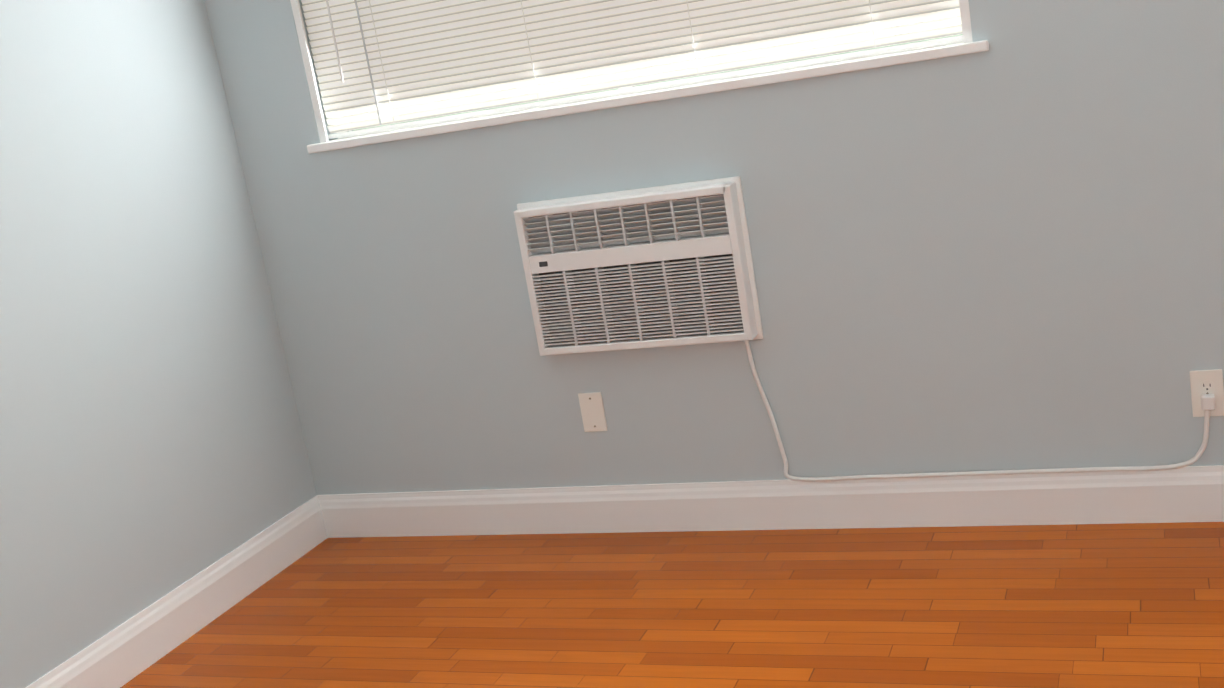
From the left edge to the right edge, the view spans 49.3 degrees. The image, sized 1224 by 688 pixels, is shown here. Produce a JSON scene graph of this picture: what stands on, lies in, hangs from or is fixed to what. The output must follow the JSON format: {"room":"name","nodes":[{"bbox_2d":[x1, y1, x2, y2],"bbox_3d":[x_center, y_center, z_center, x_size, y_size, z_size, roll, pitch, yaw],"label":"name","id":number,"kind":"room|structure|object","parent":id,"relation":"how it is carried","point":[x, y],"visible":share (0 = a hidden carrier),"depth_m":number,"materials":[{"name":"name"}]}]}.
{"room":"empty bedroom","nodes":[
{"label":"empty bedroom","id":0,"kind":"room"},
{"bbox_2d":[0,0,316,687],"bbox_3d":[-2.031,-0.029,1.893,0.120,2.648,4.730,-4,14,23],"label":"wall","id":1,"kind":"structure","parent":0,"point":[153,449],"depth_m":3.52,"materials":[{"name":"grey paint"}]},
{"bbox_2d":[25,495,328,687],"bbox_3d":[-1.760,1.172,2.139,0.017,0.140,4.730,-4,14,23],"label":"baseboard","id":2,"kind":"structure","parent":1,"relation":"attached to","point":[133,647],"depth_m":3.65,"materials":[{"name":"white wood"}]},
{"bbox_2d":[120,522,1223,687],"bbox_3d":[2.707,0.948,0.193,10.010,0.060,5.330,-4,14,23],"label":"floor","id":3,"kind":"structure","parent":0,"point":[1131,605],"depth_m":3.24,"materials":[{"name":"brown wood"}]},
{"bbox_2d":[204,0,1223,494],"bbox_3d":[0.873,-0.837,3.254,4.530,2.648,0.200,-4,14,23],"label":"wall","id":4,"kind":"structure","parent":0,"point":[1004,250],"depth_m":3.47,"materials":[{"name":"grey paint"}]},
{"bbox_2d":[578,392,607,431],"bbox_3d":[-0.055,0.195,3.810,0.072,0.116,0.007,-4,14,23],"label":"blank wall plate","id":5,"kind":"object","parent":4,"relation":"attached to","point":[592,412],"visible":1,"depth_m":3.81,"materials":[{"name":"white plastic"}]},
{"bbox_2d":[288,0,988,153],"bbox_3d":[-0.054,-1.124,3.488,1.935,0.995,0.157,-4,14,23],"label":"window","id":6,"kind":"structure","parent":4,"relation":"in","point":[967,44],"depth_m":3.54,"materials":[{"name":"white"}]},
{"bbox_2d":[301,0,962,138],"bbox_3d":[-0.061,-1.129,3.471,1.851,0.952,0.050,-4,14,23],"label":"window blinds","id":7,"kind":"object","parent":6,"relation":"attached to","point":[380,62],"visible":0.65,"depth_m":3.61,"materials":[{"name":"white plastic"}]},
{"bbox_2d":[514,176,763,355],"bbox_3d":[0.061,-0.195,3.617,0.649,0.439,0.065,-4,14,23],"label":"air conditioner","id":8,"kind":"object","parent":4,"relation":"in","point":[661,266],"visible":1,"depth_m":3.59,"materials":[{"name":"white plastic"}]},
{"bbox_2d":[744,340,1215,481],"bbox_3d":[0.909,0.140,3.396,1.141,0.416,0.028,-4,14,23],"label":"power cord","id":9,"kind":"object","parent":8,"relation":"attached to","point":[1208,403],"visible":0.98,"depth_m":3.42,"materials":[{"name":"white plastic"}]},
{"bbox_2d":[321,465,1223,537],"bbox_3d":[1.055,0.397,3.424,4.260,0.140,0.017,-4,14,23],"label":"baseboard","id":10,"kind":"structure","parent":4,"relation":"attached to","point":[1188,493],"depth_m":3.65,"materials":[{"name":"white wood"}]},
{"bbox_2d":[1189,369,1223,416],"bbox_3d":[1.429,0.119,3.199,0.072,0.116,0.009,-4,14,23],"label":"electrical outlet","id":11,"kind":"object","parent":4,"relation":"attached to","point":[1206,382],"visible":0.69,"depth_m":3.19,"materials":[{"name":"white plastic"}]}
]}

